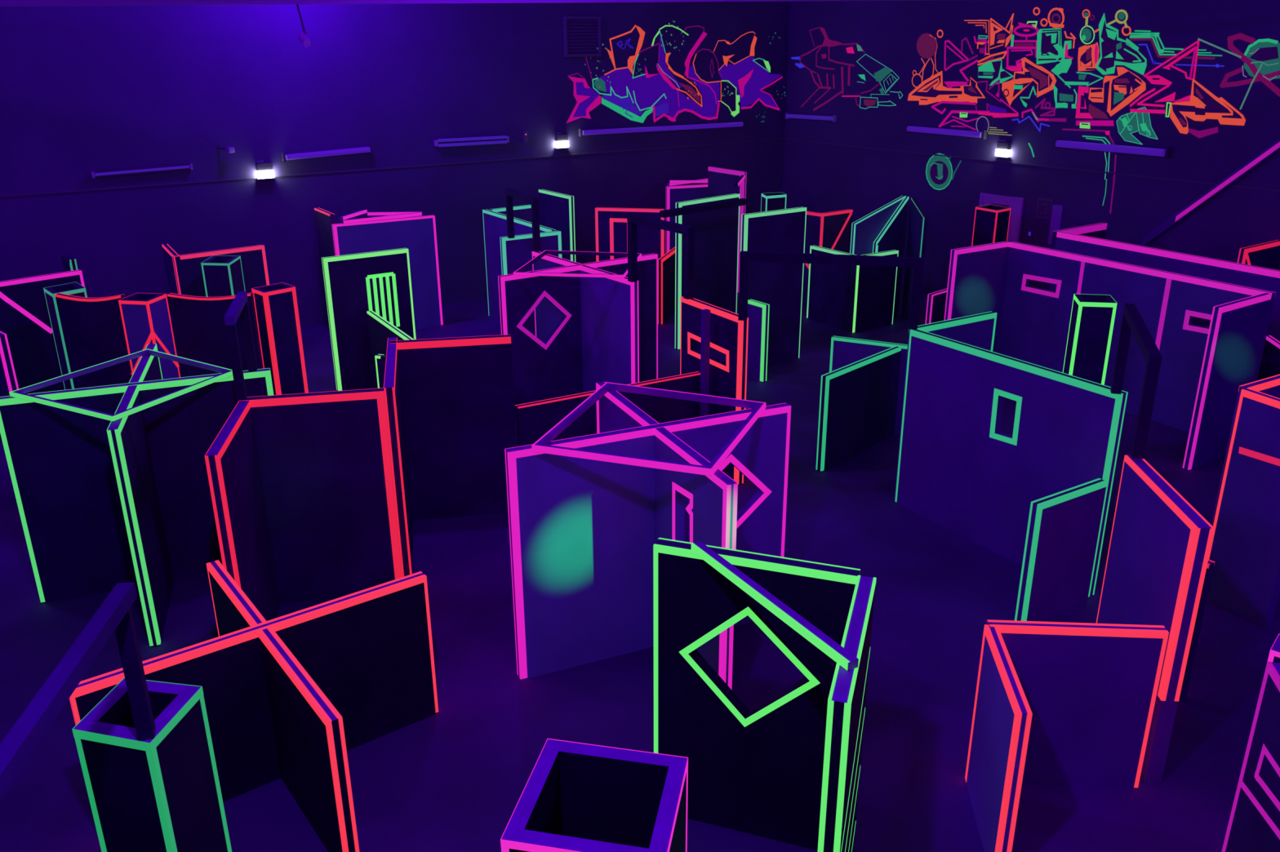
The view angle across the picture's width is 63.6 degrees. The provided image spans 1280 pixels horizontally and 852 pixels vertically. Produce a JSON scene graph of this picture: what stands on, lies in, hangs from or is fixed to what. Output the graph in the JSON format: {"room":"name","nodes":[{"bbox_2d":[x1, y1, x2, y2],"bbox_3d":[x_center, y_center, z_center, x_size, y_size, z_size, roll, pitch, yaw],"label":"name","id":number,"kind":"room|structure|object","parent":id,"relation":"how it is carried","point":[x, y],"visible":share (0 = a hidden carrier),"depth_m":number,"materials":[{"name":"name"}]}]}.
{"room":"sports facility","nodes":[
{"label":"sports facility","id":0,"kind":"room"},
{"bbox_2d":[0,1,790,345],"bbox_3d":[-6.531,-5.328,17.605,24.250,7.500,0.250,-14,24,-32],"label":"wall","id":1,"kind":"structure","parent":0,"point":[84,90],"depth_m":18.22,"materials":[{"name":"paint"}]},
{"bbox_2d":[90,163,193,177],"bbox_3d":[-8.051,-4.139,16.711,1.509,0.127,0.096,-14,24,-32],"label":"tube light","id":2,"kind":"object","parent":1,"relation":"attached to","point":[126,171],"visible":1,"depth_m":16.69,"materials":[{"name":"grey"}]},
{"bbox_2d":[217,146,235,153],"bbox_3d":[-6.939,-4.637,17.291,0.277,0.104,0.129,8,22,21],"label":"sensor","id":3,"kind":"object","parent":1,"relation":"attached to","point":[229,149],"visible":1,"depth_m":17.24,"materials":[{"name":"grey"}]},
{"bbox_2d":[255,160,275,180],"bbox_3d":[-6.456,-4.411,17.762,0.300,0.306,0.110,-14,24,-32],"label":"lamp","id":4,"kind":"object","parent":1,"relation":"attached to","point":[264,170],"visible":1,"depth_m":17.73,"materials":[{"name":"grey plastic"}]},
{"bbox_2d":[256,169,274,178],"bbox_3d":[-6.460,-4.346,17.793,0.270,0.125,0.090,-14,24,-32],"label":"diffuser","id":5,"kind":"object","parent":4,"relation":"attached to","point":[261,174],"depth_m":17.76,"materials":[{"name":"white plastic"}]},
{"bbox_2d":[296,4,311,47],"bbox_3d":[-4.093,-4.870,12.529,0.100,0.504,0.180,-16,26,-36],"label":"spotlight","id":6,"kind":"object","parent":1,"relation":"hanging from","point":[302,37],"visible":1,"depth_m":12.55,"materials":[{"name":"grey"}]},
{"bbox_2d":[281,144,372,162],"bbox_3d":[-5.519,-4.830,18.258,1.595,0.196,0.140,-14,24,-32],"label":"tube light","id":7,"kind":"object","parent":1,"relation":"attached to","point":[368,148],"visible":1,"depth_m":18.19,"materials":[{"name":"grey"}]},
{"bbox_2d":[0,138,784,197],"bbox_3d":[-6.552,-4.292,17.797,24.000,0.025,0.019,-14,24,-32],"label":"trim","id":8,"kind":"structure","parent":1,"relation":"attached to","point":[213,180],"depth_m":18.72,"materials":[{"name":"grey paint"}]},
{"bbox_2d":[0,0,934,6],"bbox_3d":[0.965,-5.183,12.478,30.000,0.090,0.140,0,20,0],"label":"ceiling","id":9,"kind":"structure","parent":1,"relation":"attached to","point":[2,2],"depth_m":12.42,"materials":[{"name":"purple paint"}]},
{"bbox_2d":[434,135,509,146],"bbox_3d":[-3.205,-5.448,19.727,1.528,0.160,0.100,-14,24,-32],"label":"tube light","id":10,"kind":"object","parent":1,"relation":"attached to","point":[451,142],"visible":1,"depth_m":19.68,"materials":[{"name":"grey"}]},
{"bbox_2d":[523,131,527,142],"bbox_3d":[-2.263,-5.702,20.347,0.070,0.220,0.057,-14,24,-32],"label":"control box","id":11,"kind":"object","parent":1,"relation":"attached to","point":[525,133],"visible":1,"depth_m":20.33,"materials":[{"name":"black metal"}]},
{"bbox_2d":[554,132,570,149],"bbox_3d":[-1.568,-5.757,20.797,0.300,0.306,0.110,-14,24,-32],"label":"lamp","id":12,"kind":"object","parent":1,"relation":"attached to","point":[562,141],"visible":1,"depth_m":20.77,"materials":[{"name":"grey"}]},
{"bbox_2d":[555,140,568,147],"bbox_3d":[-1.572,-5.692,20.828,0.270,0.125,0.090,-14,24,-32],"label":"diffuser","id":13,"kind":"object","parent":12,"relation":"attached to","point":[558,144],"depth_m":20.78,"materials":[{"name":"white plastic"}]},
{"bbox_2d":[563,16,601,57],"bbox_3d":[-1.138,-7.712,20.430,0.832,0.748,0.049,-14,24,-32],"label":"air vent","id":14,"kind":"object","parent":1,"relation":"in","point":[597,19],"visible":1,"depth_m":20.42,"materials":[{"name":"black metal"}]},
{"bbox_2d":[578,120,743,137],"bbox_3d":[0.551,-6.374,22.074,4.271,0.173,0.140,-14,24,-32],"label":"tube light","id":15,"kind":"object","parent":1,"relation":"attached to","point":[703,126],"visible":1,"depth_m":21.92,"materials":[{"name":"grey"}]},
{"bbox_2d":[566,21,785,123],"bbox_3d":[0.929,-7.500,22.029,5.850,2.162,0.006,-14,24,-32],"label":"painting","id":16,"kind":"object","parent":1,"relation":"attached to","point":[628,95],"visible":1,"depth_m":21.90,"materials":[{"name":"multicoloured paint"}]},
{"bbox_2d":[0,283,1279,851],"bbox_3d":[0.003,0.463,12.980,44.000,0.200,44.000,0,20,0],"label":"floor","id":17,"kind":"structure","parent":0,"point":[454,779],"depth_m":8.34,"materials":[{"name":"concrete"}]},
{"bbox_2d":[0,331,18,396],"bbox_3d":[-6.971,-0.097,11.456,0.614,2.002,0.084,17,27,39],"label":"barrier","id":18,"kind":"object","parent":17,"relation":"on","point":[8,381],"visible":0.3,"depth_m":11.06,"materials":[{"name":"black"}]},
{"bbox_2d":[0,269,84,435],"bbox_3d":[-8.216,-1.077,13.717,0.084,2.274,1.800,18,27,40],"label":"barrier","id":19,"kind":"object","parent":17,"relation":"on","point":[24,318],"visible":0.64,"depth_m":13.73,"materials":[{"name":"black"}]},
{"bbox_2d":[43,281,87,390],"bbox_3d":[-7.255,-0.808,13.368,0.407,2.002,0.550,-17,26,-38],"label":"pillar","id":20,"kind":"structure","parent":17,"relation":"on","point":[75,289],"depth_m":13.03,"materials":[{"name":"green"}]},
{"bbox_2d":[61,254,78,271],"bbox_3d":[-8.254,-1.503,15.251,0.084,2.000,0.446,-18,27,-39],"label":"barrier","id":21,"kind":"object","parent":17,"relation":"on","point":[69,264],"visible":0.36,"depth_m":14.83,"materials":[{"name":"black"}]},
{"bbox_2d":[54,293,132,388],"bbox_3d":[-6.756,-0.683,13.022,0.851,2.002,0.084,2,21,5],"label":"barrier","id":22,"kind":"object","parent":17,"relation":"on","point":[93,331],"visible":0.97,"depth_m":12.83,"materials":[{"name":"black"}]},
{"bbox_2d":[0,343,273,647],"bbox_3d":[-4.587,0.514,9.719,1.806,2.042,2.013,9,22,23],"label":"barrier","id":23,"kind":"object","parent":17,"relation":"on","point":[111,486],"visible":0.84,"depth_m":9.43,"materials":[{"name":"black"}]},
{"bbox_2d":[223,291,257,400],"bbox_3d":[-3.531,-0.725,9.149,0.075,0.742,0.949,-5,21,-12],"label":"portal","id":24,"kind":"object","parent":23,"relation":"on","point":[239,306],"visible":1,"depth_m":8.83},
{"bbox_2d":[118,293,180,379],"bbox_3d":[-6.028,-0.624,12.853,0.417,2.002,0.435,2,21,7],"label":"pillar","id":25,"kind":"structure","parent":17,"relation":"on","point":[145,317],"depth_m":12.52,"materials":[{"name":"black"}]},
{"bbox_2d":[71,677,231,851],"bbox_3d":[-2.314,2.241,5.104,0.414,2.002,0.450,2,21,7],"label":"pillar","id":26,"kind":"structure","parent":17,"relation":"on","point":[162,793],"depth_m":4.75,"materials":[{"name":"green"}]},
{"bbox_2d":[0,582,155,800],"bbox_3d":[-2.098,1.246,3.836,0.097,0.740,1.376,-3,21,-6],"label":"beam","id":27,"kind":"structure","parent":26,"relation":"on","point":[115,613],"depth_m":3.89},
{"bbox_2d":[167,292,263,377],"bbox_3d":[-5.274,-0.693,13.022,1.019,2.002,0.085,0,20,0],"label":"barrier","id":28,"kind":"object","parent":17,"relation":"on","point":[198,324],"visible":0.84,"depth_m":12.80,"materials":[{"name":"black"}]},
{"bbox_2d":[161,244,269,297],"bbox_3d":[-6.578,-1.802,16.020,1.327,2.002,1.164,-17,26,-37],"label":"barrier","id":29,"kind":"object","parent":17,"relation":"on","point":[184,272],"visible":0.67,"depth_m":15.34,"materials":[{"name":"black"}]},
{"bbox_2d":[200,255,245,297],"bbox_3d":[-5.955,-1.436,15.027,0.448,2.002,0.605,0,20,0],"label":"pillar","id":30,"kind":"structure","parent":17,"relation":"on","point":[223,275],"depth_m":14.54,"materials":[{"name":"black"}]},
{"bbox_2d":[69,560,438,851],"bbox_3d":[-2.514,1.925,7.098,1.801,1.202,1.822,2,21,7],"label":"barrier","id":31,"kind":"object","parent":17,"relation":"on","point":[286,698],"visible":0.82,"depth_m":7.06,"materials":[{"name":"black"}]},
{"bbox_2d":[251,282,308,395],"bbox_3d":[-4.597,-0.803,13.306,0.355,2.002,0.467,17,26,38],"label":"pillar","id":32,"kind":"structure","parent":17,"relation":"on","point":[276,306],"depth_m":13.04,"materials":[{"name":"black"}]},
{"bbox_2d":[314,207,335,327],"bbox_3d":[-5.462,-2.716,18.236,0.084,2.152,0.896,-13,24,-31],"label":"barrier","id":33,"kind":"object","parent":17,"relation":"on","point":[324,219],"visible":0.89,"depth_m":18.00,"materials":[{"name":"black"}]},
{"bbox_2d":[204,334,516,621],"bbox_3d":[-2.678,0.502,9.774,1.132,2.002,3.838,10,23,25],"label":"barrier","id":34,"kind":"object","parent":17,"relation":"on","point":[316,496],"visible":0.81,"depth_m":9.44,"materials":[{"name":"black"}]},
{"bbox_2d":[321,248,416,391],"bbox_3d":[-3.992,-1.584,15.390,1.276,2.002,0.084,-13,24,-31],"label":"barrier","id":35,"kind":"object","parent":17,"relation":"on","point":[380,282],"visible":0.85,"depth_m":15.25,"materials":[{"name":"green"}]},
{"bbox_2d":[374,354,385,388],"bbox_3d":[-3.265,-0.326,13.148,0.081,1.202,0.084,7,22,18],"label":"barrier","id":36,"kind":"object","parent":17,"relation":"on","point":[380,358],"visible":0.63,"depth_m":12.97,"materials":[{"name":"green"}]},
{"bbox_2d":[331,209,443,329],"bbox_3d":[-4.580,-2.781,18.445,1.802,2.117,0.714,-12,23,-29],"label":"barrier","id":37,"kind":"object","parent":17,"relation":"on","point":[391,231],"visible":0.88,"depth_m":18.19,"materials":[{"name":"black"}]},
{"bbox_2d":[366,311,413,388],"bbox_3d":[-3.432,-0.817,14.468,0.084,1.202,2.038,-12,23,-28],"label":"barrier","id":38,"kind":"object","parent":17,"relation":"on","point":[380,329],"visible":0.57,"depth_m":14.74,"materials":[{"name":"green"}]},
{"bbox_2d":[482,204,561,336],"bbox_3d":[-2.081,-2.627,18.152,1.023,2.002,3.427,-5,21,-12],"label":"barrier","id":39,"kind":"object","parent":17,"relation":"on","point":[504,255],"visible":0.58,"depth_m":17.92,"materials":[{"name":"green"}]},
{"bbox_2d":[538,189,575,262],"bbox_3d":[-1.629,-3.539,20.417,0.084,2.122,1.240,-14,24,-31],"label":"barrier","id":40,"kind":"object","parent":17,"relation":"on","point":[557,210],"visible":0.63,"depth_m":20.03,"materials":[{"name":"green"}]},
{"bbox_2d":[497,250,657,419],"bbox_3d":[-0.799,-1.294,14.496,1.871,2.042,1.876,3,21,9],"label":"barrier","id":41,"kind":"object","parent":17,"relation":"on","point":[593,325],"visible":0.82,"depth_m":14.15,"materials":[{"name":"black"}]},
{"bbox_2d":[505,188,540,252],"bbox_3d":[-1.765,-3.104,15.476,0.090,0.757,1.315,-9,22,-23],"label":"portal","id":42,"kind":"object","parent":41,"relation":"on","point":[510,193],"visible":1,"depth_m":15.11,"materials":[{"name":"black"}]},
{"bbox_2d":[500,738,688,851],"bbox_3d":[-0.151,2.440,4.532,0.645,2.002,0.626,4,21,12],"label":"pillar","id":43,"kind":"structure","parent":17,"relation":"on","point":[576,797],"depth_m":4.42,"materials":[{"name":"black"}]},
{"bbox_2d":[515,371,700,446],"bbox_3d":[-0.304,0.140,11.847,2.356,1.202,0.084,-12,23,-28],"label":"barrier","id":44,"kind":"object","parent":17,"relation":"on","point":[534,420],"visible":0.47,"depth_m":11.55,"materials":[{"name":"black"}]},
{"bbox_2d":[595,207,664,262],"bbox_3d":[-0.183,-3.049,19.247,1.283,2.002,0.084,4,21,11],"label":"barrier","id":45,"kind":"object","parent":17,"relation":"on","point":[611,224],"visible":0.44,"depth_m":19.02,"materials":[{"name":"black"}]},
{"bbox_2d":[504,382,791,688],"bbox_3d":[0.147,0.917,8.536,1.824,2.054,1.831,7,22,20],"label":"barrier","id":46,"kind":"object","parent":17,"relation":"on","point":[587,514],"visible":0.88,"depth_m":8.28,"materials":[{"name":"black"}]},
{"bbox_2d":[657,247,675,324],"bbox_3d":[0.545,-2.644,19.294,0.084,1.202,1.352,5,21,15],"label":"barrier","id":47,"kind":"object","parent":17,"relation":"on","point":[666,263],"visible":0.65,"depth_m":18.96,"materials":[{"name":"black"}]},
{"bbox_2d":[666,177,707,253],"bbox_3d":[1.335,-4.364,22.583,1.567,2.117,1.241,0,20,0],"label":"barrier","id":48,"kind":"object","parent":17,"relation":"on","point":[674,194],"visible":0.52,"depth_m":21.88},
{"bbox_2d":[699,309,710,417],"bbox_3d":[0.756,-0.384,12.089,0.075,2.000,0.075,-11,23,-27],"label":"slim post","id":49,"kind":"object","parent":17,"relation":"on","point":[705,313],"visible":0.64,"depth_m":11.91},
{"bbox_2d":[675,193,739,350],"bbox_3d":[1.138,-2.613,17.427,1.471,2.442,0.084,-19,27,-40],"label":"barrier","id":50,"kind":"object","parent":17,"relation":"on","point":[716,231],"visible":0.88,"depth_m":17.33,"materials":[{"name":"green"}]},
{"bbox_2d":[680,296,748,485],"bbox_3d":[0.850,-0.436,12.224,0.084,2.002,1.253,-12,23,-28],"label":"barrier","id":51,"kind":"object","parent":17,"relation":"on","point":[728,335],"visible":0.59,"depth_m":11.90,"materials":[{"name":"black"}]},
{"bbox_2d":[626,213,694,299],"bbox_3d":[0.239,-2.078,12.559,0.090,0.847,1.251,-14,25,-33],"label":"portal","id":52,"kind":"object","parent":51,"relation":"on","point":[633,220],"visible":1,"depth_m":12.27,"materials":[{"name":"black"}]},
{"bbox_2d":[707,166,746,293],"bbox_3d":[1.857,-3.743,20.444,0.590,2.442,2.757,-3,21,-6],"label":"barrier","id":53,"kind":"object","parent":17,"relation":"on","point":[721,181],"visible":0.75,"depth_m":20.86,"materials":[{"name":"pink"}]},
{"bbox_2d":[746,299,769,382],"bbox_3d":[1.770,-1.291,15.645,0.084,1.202,0.424,-14,24,-32],"label":"barrier","id":54,"kind":"object","parent":17,"relation":"on","point":[757,312],"visible":0.91,"depth_m":15.57,"materials":[{"name":"green"}]},
{"bbox_2d":[653,537,876,851],"bbox_3d":[0.904,1.996,6.125,0.941,2.395,1.912,-10,23,-25],"label":"barrier","id":55,"kind":"object","parent":17,"relation":"on","point":[785,768],"visible":0.93,"depth_m":6.31,"materials":[{"name":"green"}]},
{"bbox_2d":[740,206,806,365],"bbox_3d":[2.057,-2.129,16.113,1.243,2.442,0.084,-14,24,-32],"label":"barrier","id":56,"kind":"object","parent":17,"relation":"on","point":[778,285],"visible":0.77,"depth_m":16.03,"materials":[{"name":"green"}]},
{"bbox_2d":[659,198,746,217],"bbox_3d":[0.941,-3.178,15.015,1.721,0.090,0.090,-18,27,-39],"label":"beam","id":57,"kind":"structure","parent":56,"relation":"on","point":[741,202],"depth_m":14.94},
{"bbox_2d":[760,192,786,212],"bbox_3d":[2.676,-3.682,20.894,0.519,2.002,0.392,-7,21,-17],"label":"pillar","id":58,"kind":"structure","parent":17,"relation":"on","point":[769,201],"depth_m":20.47,"materials":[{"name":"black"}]},
{"bbox_2d":[801,208,853,305],"bbox_3d":[3.583,-3.313,20.174,0.900,1.802,0.563,-15,25,-34],"label":"barrier","id":59,"kind":"object","parent":17,"relation":"on","point":[832,230],"visible":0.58,"depth_m":19.77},
{"bbox_2d":[806,244,898,333],"bbox_3d":[3.832,-2.559,18.778,1.012,1.362,1.253,-13,24,-31],"label":"barrier","id":60,"kind":"object","parent":17,"relation":"on","point":[853,299],"visible":0.78,"depth_m":18.41,"materials":[{"name":"green"}]},
{"bbox_2d":[815,336,907,472],"bbox_3d":[2.617,-0.277,12.911,1.016,1.202,1.764,10,23,25],"label":"barrier","id":61,"kind":"object","parent":17,"relation":"on","point":[862,391],"visible":0.91,"depth_m":12.83,"materials":[{"name":"green"}]},
{"bbox_2d":[849,195,928,325],"bbox_3d":[4.420,-3.016,18.793,1.260,2.202,0.916,0,20,0],"label":"barrier","id":62,"kind":"object","parent":17,"relation":"on","point":[884,228],"visible":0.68,"depth_m":18.68,"materials":[{"name":"green"}]},
{"bbox_2d":[924,288,946,324],"bbox_3d":[4.665,-1.526,16.222,0.574,1.202,0.084,-19,27,-40],"label":"barrier","id":63,"kind":"object","parent":17,"relation":"on","point":[935,306],"visible":0.45,"depth_m":15.98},
{"bbox_2d":[971,204,1011,246],"bbox_3d":[6.436,-3.037,19.097,0.480,2.002,0.636,-11,23,-26],"label":"pillar","id":64,"kind":"structure","parent":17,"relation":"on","point":[991,222],"depth_m":18.69,"materials":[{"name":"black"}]},
{"bbox_2d":[893,311,1128,598],"bbox_3d":[4.053,0.154,10.585,1.334,2.002,2.586,-12,24,-29],"label":"barrier","id":65,"kind":"object","parent":17,"relation":"on","point":[957,470],"visible":0.98,"depth_m":10.27,"materials":[{"name":"green"}]},
{"bbox_2d":[737,250,923,329],"bbox_3d":[2.006,-1.451,10.990,1.898,0.747,0.090,4,21,12],"label":"portal","id":66,"kind":"object","parent":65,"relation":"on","point":[917,263],"visible":1,"depth_m":10.85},
{"bbox_2d":[1110,303,1162,458],"bbox_3d":[3.867,-0.396,8.084,0.080,0.777,1.613,6,21,17],"label":"portal","id":67,"kind":"object","parent":65,"relation":"on","point":[1132,322],"visible":1,"depth_m":7.50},
{"bbox_2d":[1014,478,1107,621],"bbox_3d":[3.721,1.128,9.126,0.922,1.202,0.084,-13,24,-30],"label":"barrier","id":68,"kind":"object","parent":17,"relation":"on","point":[1063,529],"visible":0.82,"depth_m":9.05,"materials":[{"name":"green"}]},
{"bbox_2d":[964,619,1168,851],"bbox_3d":[2.805,2.050,6.597,1.283,1.252,1.024,0,20,0],"label":"barrier","id":69,"kind":"object","parent":17,"relation":"on","point":[1058,704],"visible":1,"depth_m":6.83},
{"bbox_2d":[1062,293,1117,385],"bbox_3d":[5.363,-0.565,12.489,0.410,2.002,0.446,4,21,12],"label":"pillar","id":70,"kind":"structure","parent":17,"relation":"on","point":[1092,317],"depth_m":12.14,"materials":[{"name":"green"}]},
{"bbox_2d":[943,241,1275,471],"bbox_3d":[6.084,-1.133,13.999,1.288,2.002,4.145,-12,23,-28],"label":"barrier","id":71,"kind":"object","parent":17,"relation":"on","point":[1202,371],"visible":0.83,"depth_m":13.80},
{"bbox_2d":[1096,455,1214,783],"bbox_3d":[3.615,1.354,7.419,0.114,1.972,1.228,1,21,4],"label":"barrier","id":72,"kind":"object","parent":17,"relation":"on","point":[1159,548],"visible":0.77,"depth_m":7.08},
{"bbox_2d":[1044,222,1279,341],"bbox_3d":[7.486,-1.688,15.463,1.290,2.002,4.149,-4,21,-10],"label":"barrier","id":73,"kind":"object","parent":17,"relation":"on","point":[1086,240],"visible":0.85,"depth_m":14.75,"materials":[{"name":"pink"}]},
{"bbox_2d":[1178,559,1215,701],"bbox_3d":[4.247,1.578,7.908,0.084,1.202,0.055,-14,24,-32],"label":"barrier","id":74,"kind":"object","parent":17,"relation":"on","point":[1211,564],"visible":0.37,"depth_m":7.87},
{"bbox_2d":[1207,374,1279,627],"bbox_3d":[5.549,0.614,9.327,0.580,2.002,1.390,8,22,22],"label":"barrier","id":75,"kind":"object","parent":17,"relation":"on","point":[1245,548],"visible":0.85,"depth_m":9.06,"materials":[{"name":"paint"}]},
{"bbox_2d":[1221,661,1279,851],"bbox_3d":[3.034,2.234,5.028,0.084,2.002,0.815,4,21,12],"label":"barrier","id":76,"kind":"object","parent":17,"relation":"on","point":[1254,823],"visible":1,"depth_m":5.04,"materials":[{"name":"paint"}]},
{"bbox_2d":[1236,240,1279,270],"bbox_3d":[9.197,-1.744,15.582,1.146,2.002,0.084,-14,25,-33],"label":"barrier","id":77,"kind":"object","parent":17,"relation":"on","point":[1266,255],"visible":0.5,"depth_m":15.25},
{"bbox_2d":[1257,335,1279,380],"bbox_3d":[8.131,-0.412,13.174,0.084,1.202,1.261,3,21,9],"label":"barrier","id":78,"kind":"object","parent":17,"relation":"on","point":[1269,366],"visible":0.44,"depth_m":13.33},
{"bbox_2d":[1267,633,1279,662],"bbox_3d":[3.752,2.019,6.163,0.224,1.602,0.224,17,26,38],"label":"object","id":79,"kind":"object","parent":17,"relation":"on","point":[1274,653],"visible":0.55,"depth_m":5.88,"materials":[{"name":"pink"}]},
{"bbox_2d":[782,0,1279,291],"bbox_3d":[9.082,-4.843,16.028,0.250,7.500,20.000,-14,24,-32],"label":"wall","id":80,"kind":"structure","parent":0,"point":[820,178],"depth_m":18.83,"materials":[{"name":"paint"}]},
{"bbox_2d":[785,112,837,122],"bbox_3d":[3.818,-6.936,23.162,0.130,0.161,1.589,-14,24,-32],"label":"tube light","id":81,"kind":"object","parent":80,"relation":"attached to","point":[788,115],"visible":1,"depth_m":23.05,"materials":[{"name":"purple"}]},
{"bbox_2d":[791,26,902,110],"bbox_3d":[4.381,-7.638,22.141,0.002,1.756,3.428,-14,24,-32],"label":"painting","id":82,"kind":"object","parent":80,"relation":"attached to","point":[882,73],"visible":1,"depth_m":22.17,"materials":[{"name":"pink paint"}]},
{"bbox_2d":[925,153,961,190],"bbox_3d":[6.026,-5.054,20.535,0.001,0.719,0.870,-14,24,-32],"label":"painting","id":83,"kind":"object","parent":80,"relation":"attached to","point":[939,171],"visible":1,"depth_m":20.60,"materials":[{"name":"teal paint"}]},
{"bbox_2d":[906,124,986,139],"bbox_3d":[5.963,-5.768,20.202,0.150,0.168,1.905,-14,24,-32],"label":"tube light","id":84,"kind":"object","parent":80,"relation":"attached to","point":[983,135],"visible":1,"depth_m":20.07,"materials":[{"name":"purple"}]},
{"bbox_2d":[978,192,1024,242],"bbox_3d":[6.832,-3.368,19.839,0.070,2.100,0.966,-14,24,-32],"label":"door","id":85,"kind":"structure","parent":80,"relation":"in","point":[1016,204],"depth_m":19.40,"materials":[{"name":"grey"}]},
{"bbox_2d":[993,139,1011,158],"bbox_3d":[6.762,-5.165,19.221,0.110,0.306,0.300,-14,24,-32],"label":"lamp","id":86,"kind":"object","parent":80,"relation":"attached to","point":[1002,150],"visible":1,"depth_m":19.19,"materials":[{"name":"grey"}]},
{"bbox_2d":[995,148,1010,156],"bbox_3d":[6.769,-5.099,19.251,0.090,0.125,0.270,-14,24,-32],"label":"diffuser","id":87,"kind":"object","parent":86,"relation":"attached to","point":[999,152],"depth_m":19.20,"materials":[{"name":"white plastic"}]},
{"bbox_2d":[1027,230,1032,237],"bbox_3d":[7.242,-3.571,19.155,0.029,0.120,0.090,-14,24,-32],"label":"light switch","id":88,"kind":"object","parent":80,"relation":"attached to","point":[1029,232],"visible":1,"depth_m":19.14,"materials":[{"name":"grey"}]},
{"bbox_2d":[1028,142,1034,156],"bbox_3d":[7.131,-5.033,18.797,0.001,0.255,0.174,-14,24,-32],"label":"painting","id":89,"kind":"object","parent":80,"relation":"attached to","point":[1028,143],"visible":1,"depth_m":18.79,"materials":[{"name":"green paint"}]},
{"bbox_2d":[784,138,1279,191],"bbox_3d":[8.982,-3.841,16.311,0.019,0.025,19.980,-14,24,-32],"label":"trim","id":90,"kind":"structure","parent":80,"relation":"attached to","point":[1091,171],"depth_m":18.52,"materials":[{"name":"grey paint"}]},
{"bbox_2d":[1035,197,1053,219],"bbox_3d":[7.370,-3.963,18.802,0.028,0.354,0.317,-14,24,-32],"label":"framed notice","id":91,"kind":"object","parent":80,"relation":"attached to","point":[1044,206],"visible":1,"depth_m":18.79,"materials":[{"name":"black paper"}]},
{"bbox_2d":[1040,203,1047,214],"bbox_3d":[7.360,-3.960,18.795,0.003,0.190,0.130,-14,24,-32],"label":"print","id":92,"kind":"object","parent":91,"relation":"attached to","point":[1043,206],"depth_m":18.80,"materials":[{"name":"purple paper"}]},
{"bbox_2d":[1047,204,1063,244],"bbox_3d":[7.526,-3.640,18.681,0.029,0.718,0.200,-14,24,-32],"label":"batten","id":93,"kind":"object","parent":80,"relation":"attached to","point":[1057,210],"visible":0.79,"depth_m":18.63,"materials":[{"name":"purple wood"}]},
{"bbox_2d":[907,7,1245,144],"bbox_3d":[7.306,-6.164,18.081,0.007,2.224,6.740,-14,24,-32],"label":"painting","id":94,"kind":"object","parent":80,"relation":"attached to","point":[1202,104],"visible":1,"depth_m":17.81,"materials":[{"name":"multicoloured paint"}]},
{"bbox_2d":[1102,152,1116,213],"bbox_3d":[8.029,-4.175,17.707,0.001,1.013,0.291,-14,24,-32],"label":"painting","id":95,"kind":"object","parent":80,"relation":"attached to","point":[1104,153],"visible":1,"depth_m":17.65,"materials":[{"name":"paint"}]},
{"bbox_2d":[1054,137,1170,158],"bbox_3d":[7.946,-4.711,17.466,0.160,0.180,2.066,-14,24,-32],"label":"tube light","id":96,"kind":"object","parent":80,"relation":"attached to","point":[1063,144],"visible":1,"depth_m":17.33,"materials":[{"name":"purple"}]},
{"bbox_2d":[1115,106,1158,144],"bbox_3d":[8.236,-4.977,17.073,0.001,0.604,0.784,-14,24,-32],"label":"painting","id":97,"kind":"object","parent":80,"relation":"attached to","point":[1132,122],"visible":1,"depth_m":17.11,"materials":[{"name":"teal paint"}]},
{"bbox_2d":[1141,137,1279,246],"bbox_3d":[9.522,-4.218,15.236,0.063,3.753,3.851,-14,24,-32],"label":"handrail","id":98,"kind":"object","parent":80,"relation":"attached to","point":[1273,148],"visible":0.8,"depth_m":16.21,"materials":[{"name":"purple metal"}]},
{"bbox_2d":[1197,32,1279,109],"bbox_3d":[9.059,-5.372,15.621,0.001,1.099,1.429,-14,24,-32],"label":"painting","id":99,"kind":"object","parent":80,"relation":"attached to","point":[1262,61],"visible":1,"depth_m":15.38,"materials":[{"name":"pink paint"}]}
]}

